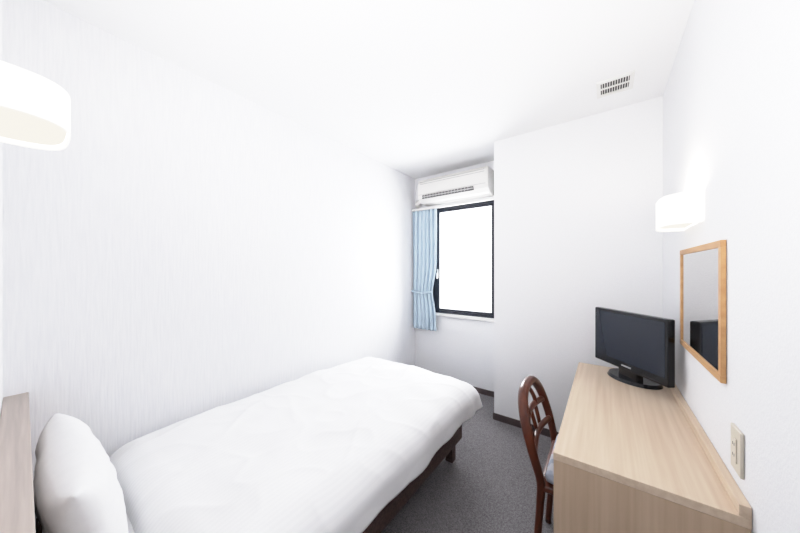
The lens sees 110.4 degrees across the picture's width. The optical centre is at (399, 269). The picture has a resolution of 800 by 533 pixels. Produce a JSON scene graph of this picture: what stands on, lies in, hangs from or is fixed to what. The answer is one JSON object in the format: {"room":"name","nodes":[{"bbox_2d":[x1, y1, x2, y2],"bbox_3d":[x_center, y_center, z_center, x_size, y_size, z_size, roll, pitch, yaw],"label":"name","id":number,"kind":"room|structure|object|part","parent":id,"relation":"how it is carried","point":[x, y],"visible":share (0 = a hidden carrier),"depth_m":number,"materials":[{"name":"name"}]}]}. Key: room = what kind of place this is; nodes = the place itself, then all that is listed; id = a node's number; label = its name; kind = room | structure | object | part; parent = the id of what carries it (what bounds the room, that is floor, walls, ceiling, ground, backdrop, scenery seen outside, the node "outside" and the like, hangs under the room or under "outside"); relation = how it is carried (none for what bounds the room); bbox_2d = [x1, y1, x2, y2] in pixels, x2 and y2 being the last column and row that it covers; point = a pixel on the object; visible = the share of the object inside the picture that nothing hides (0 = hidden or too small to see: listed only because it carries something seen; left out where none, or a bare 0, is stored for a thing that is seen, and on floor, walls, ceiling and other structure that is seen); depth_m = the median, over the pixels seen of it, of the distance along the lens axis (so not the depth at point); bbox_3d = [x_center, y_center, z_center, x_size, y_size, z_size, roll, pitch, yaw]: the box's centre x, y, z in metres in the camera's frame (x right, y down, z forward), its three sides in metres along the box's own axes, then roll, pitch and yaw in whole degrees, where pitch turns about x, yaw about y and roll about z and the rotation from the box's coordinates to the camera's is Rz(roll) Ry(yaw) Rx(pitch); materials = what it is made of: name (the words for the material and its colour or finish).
{"room":"hotel room","nodes":[
{"label":"hotel room","id":0,"kind":"room"},
{"bbox_2d":[0,0,2,415],"bbox_3d":[-1.049,0.090,0.654,1.466,2.400,0.100,0,0,36],"label":"wall","id":1,"kind":"structure","parent":0,"point":[1,1],"depth_m":1.01,"materials":[{"name":"white paint"}]},
{"bbox_2d":[0,392,35,532],"bbox_3d":[-1.050,0.890,0.754,1.145,0.800,0.059,0,0,36],"label":"headboard","id":2,"kind":"object","parent":1,"relation":"attached to","point":[17,513],"visible":1,"depth_m":0.69,"materials":[{"name":"brown wood"}]},
{"bbox_2d":[0,60,70,149],"bbox_3d":[-0.948,-0.401,0.719,0.300,0.095,0.120,0,0,36],"label":"wall lamp","id":3,"kind":"object","parent":1,"relation":"attached to","point":[35,111],"visible":1,"depth_m":0.67,"materials":[{"name":"white plastic"}]},
{"bbox_2d":[0,106,66,144],"bbox_3d":[-0.950,-0.365,0.717,0.285,0.001,0.112,0,0,36],"label":"diffuser","id":4,"kind":"object","parent":3,"relation":"attached to","point":[14,124],"depth_m":0.72,"materials":[{"name":"white plastic"}]},
{"bbox_2d":[3,0,414,531],"bbox_3d":[-0.683,0.090,2.302,0.100,2.400,2.986,0,0,36],"label":"wall","id":5,"kind":"structure","parent":0,"point":[192,247],"depth_m":1.49,"materials":[{"name":"paint"}]},
{"bbox_2d":[42,0,694,178],"bbox_3d":[-0.308,-1.160,0.904,2.363,0.100,4.790,0,0,36],"label":"ceiling","id":6,"kind":"structure","parent":0,"point":[417,88],"depth_m":1.44,"materials":[{"name":"paint"}]},
{"bbox_2d":[596,70,634,98],"bbox_3d":[1.284,-1.104,1.662,0.176,0.012,0.176,0,0,36],"label":"ceiling vent","id":7,"kind":"object","parent":6,"relation":"in","point":[622,82],"depth_m":1.65,"materials":[{"name":"white plastic"}]},
{"bbox_2d":[415,161,493,390],"bbox_3d":[0.651,0.090,3.106,1.094,2.400,0.108,0,0,36],"label":"wall","id":8,"kind":"structure","parent":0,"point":[460,349],"depth_m":3.05,"materials":[{"name":"white paint"}]},
{"bbox_3d":[0.401,-0.110,3.228,0.135,1.140,0.008,0,0,36],"label":"sash stile","id":9,"kind":"part","parent":8,"relation":"part of","materials":[{"name":"black metal"}]},
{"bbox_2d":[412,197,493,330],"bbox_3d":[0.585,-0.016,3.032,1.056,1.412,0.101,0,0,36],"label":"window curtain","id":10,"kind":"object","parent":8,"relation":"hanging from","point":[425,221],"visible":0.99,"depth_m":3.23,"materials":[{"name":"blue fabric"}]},
{"bbox_3d":[0.591,-0.710,3.039,1.056,0.024,0.083,0,0,36],"label":"rail","id":11,"kind":"part","parent":10,"relation":"part of","materials":[{"name":"white plastic"}]},
{"bbox_2d":[415,166,493,207],"bbox_3d":[0.516,-0.874,3.007,0.938,0.262,0.229,0,0,36],"label":"air conditioner","id":12,"kind":"object","parent":8,"relation":"attached to","point":[476,183],"visible":1,"depth_m":2.86,"materials":[{"name":"white plastic"}]},
{"bbox_3d":[0.648,-0.110,3.091,0.855,1.200,0.076,0,0,36],"label":"frame","id":13,"kind":"part","parent":8,"relation":"part of","materials":[{"name":"black metal"}]},
{"bbox_2d":[436,313,493,321],"bbox_3d":[0.614,0.510,3.053,0.905,0.030,0.023,0,0,36],"label":"sill","id":14,"kind":"structure","parent":8,"relation":"attached to","point":[437,314],"depth_m":2.97,"materials":[{"name":"white plastic"}]},
{"bbox_2d":[473,386,493,396],"bbox_3d":[0.621,1.262,3.065,1.078,0.055,0.008,0,0,36],"label":"baseboard","id":15,"kind":"structure","parent":8,"relation":"attached to","point":[479,390],"depth_m":2.87,"materials":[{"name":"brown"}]},
{"bbox_2d":[381,393,553,532],"bbox_3d":[-0.308,1.340,0.904,2.363,0.100,4.790,0,0,36],"label":"floor","id":16,"kind":"structure","parent":0,"point":[490,486],"depth_m":1.63,"materials":[{"name":"grey carpet"}]},
{"bbox_2d":[36,357,482,532],"bbox_3d":[-0.427,1.013,1.548,1.153,0.555,1.931,0,0,36],"label":"bed","id":17,"kind":"object","parent":16,"relation":"on","point":[343,448],"visible":0.99,"depth_m":1.19,"materials":[{"name":"fabric"}]},
{"bbox_2d":[33,414,127,532],"bbox_3d":[-1.032,0.690,0.892,0.660,0.292,0.182,0,0,36],"label":"pillow","id":18,"kind":"object","parent":17,"relation":"on","point":[77,489],"visible":0.98,"depth_m":0.76,"materials":[{"name":"fabric"}]},
{"bbox_3d":[-0.499,0.899,1.505,0.990,0.119,1.750,0,0,36],"label":"mattress","id":19,"kind":"part","parent":17,"relation":"part of","materials":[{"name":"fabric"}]},
{"bbox_2d":[518,375,557,532],"bbox_3d":[0.797,0.904,1.176,0.523,0.774,0.430,0,0,36],"label":"dining chair","id":20,"kind":"object","parent":16,"relation":"on","point":[545,478],"visible":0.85,"depth_m":1.19,"materials":[{"name":"brown wood"}]},
{"bbox_3d":[0.626,0.657,1.303,0.049,0.045,0.386,0,0,36],"label":"rail","id":21,"kind":"part","parent":20,"relation":"part of","materials":[{"name":"brown wood"}]},
{"bbox_3d":[0.650,0.752,1.285,0.044,0.045,0.385,0,0,36],"label":"rail","id":22,"kind":"part","parent":20,"relation":"part of","materials":[{"name":"brown wood"}]},
{"bbox_3d":[0.839,0.870,1.146,0.420,0.030,0.390,0,0,36],"label":"seat frame","id":23,"kind":"part","parent":20,"relation":"part of","materials":[{"name":"brown wood"}]},
{"bbox_2d":[545,435,557,484],"bbox_3d":[0.841,0.835,1.144,0.385,0.039,0.360,0,0,36],"label":"seat cushion","id":24,"kind":"object","parent":20,"relation":"on","point":[549,466],"depth_m":1.17,"materials":[{"name":"fabric"}]},
{"bbox_2d":[553,362,751,532],"bbox_3d":[1.047,0.943,1.291,0.439,0.695,1.160,0,0,36],"label":"desk","id":25,"kind":"object","parent":16,"relation":"on","point":[627,458],"visible":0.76,"depth_m":0.92,"materials":[{"name":"brown wood"}]},
{"bbox_2d":[595,307,674,389],"bbox_3d":[1.336,0.428,1.530,0.210,0.392,0.460,0,0,-3],"label":"television","id":26,"kind":"object","parent":25,"relation":"on","point":[642,346],"visible":1,"depth_m":1.47,"materials":[{"name":"black plastic"}]},
{"bbox_3d":[0.712,0.970,0.836,0.437,0.640,0.029,0,0,36],"label":"panel","id":27,"kind":"part","parent":25,"relation":"part of","materials":[{"name":"brown wood"}]},
{"bbox_3d":[1.214,0.610,1.167,0.022,0.030,1.160,0,0,36],"label":"rail","id":28,"kind":"part","parent":25,"relation":"part of","materials":[{"name":"brown wood"}]},
{"bbox_2d":[494,96,662,431],"bbox_3d":[1.399,0.090,2.298,1.069,2.400,0.520,0,0,36],"label":"wall","id":29,"kind":"structure","parent":0,"point":[575,233],"depth_m":2.07,"materials":[{"name":"white paint"}]},
{"bbox_2d":[494,413,558,436],"bbox_3d":[1.239,1.262,2.088,1.061,0.055,0.008,0,0,36],"label":"baseboard","id":30,"kind":"structure","parent":29,"relation":"attached to","point":[498,417],"depth_m":2.30,"materials":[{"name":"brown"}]},
{"bbox_2d":[663,0,799,532],"bbox_3d":[0.632,0.090,0.273,0.100,2.400,4.690,0,0,36],"label":"wall","id":31,"kind":"structure","parent":0,"point":[731,96],"depth_m":0.72,"materials":[{"name":"white paint"}]},
{"bbox_2d":[656,190,702,231],"bbox_3d":[1.175,-0.240,1.190,0.110,0.120,0.300,0,0,36],"label":"wall lamp","id":32,"kind":"object","parent":31,"relation":"attached to","point":[677,211],"visible":1,"depth_m":1.08,"materials":[{"name":"white plastic"}]},
{"bbox_2d":[659,223,692,228],"bbox_3d":[1.177,-0.192,1.189,0.103,0.001,0.285,0,0,36],"label":"diffuser","id":33,"kind":"object","parent":32,"relation":"attached to","point":[684,225],"depth_m":1.23,"materials":[{"name":"white plastic"}]},
{"bbox_2d":[680,240,725,383],"bbox_3d":[1.152,0.127,1.075,0.013,0.437,0.573,0,0,36],"label":"wall mirror","id":34,"kind":"object","parent":31,"relation":"attached to","point":[702,267],"visible":1,"depth_m":1.00,"materials":[{"name":"brown wood"}]},
{"bbox_3d":[1.153,0.127,1.074,0.005,0.402,0.538,0,0,36],"label":"glass","id":35,"kind":"part","parent":34,"relation":"part of","materials":[{"name":"white mirror"}]},
{"bbox_2d":[731,422,743,479],"bbox_3d":[0.926,0.495,0.766,0.010,0.120,0.072,0,0,36],"label":"wall outlet","id":36,"kind":"object","parent":31,"relation":"attached to","point":[737,437],"visible":1,"depth_m":0.75,"materials":[{"name":"beige plastic"}]}
]}

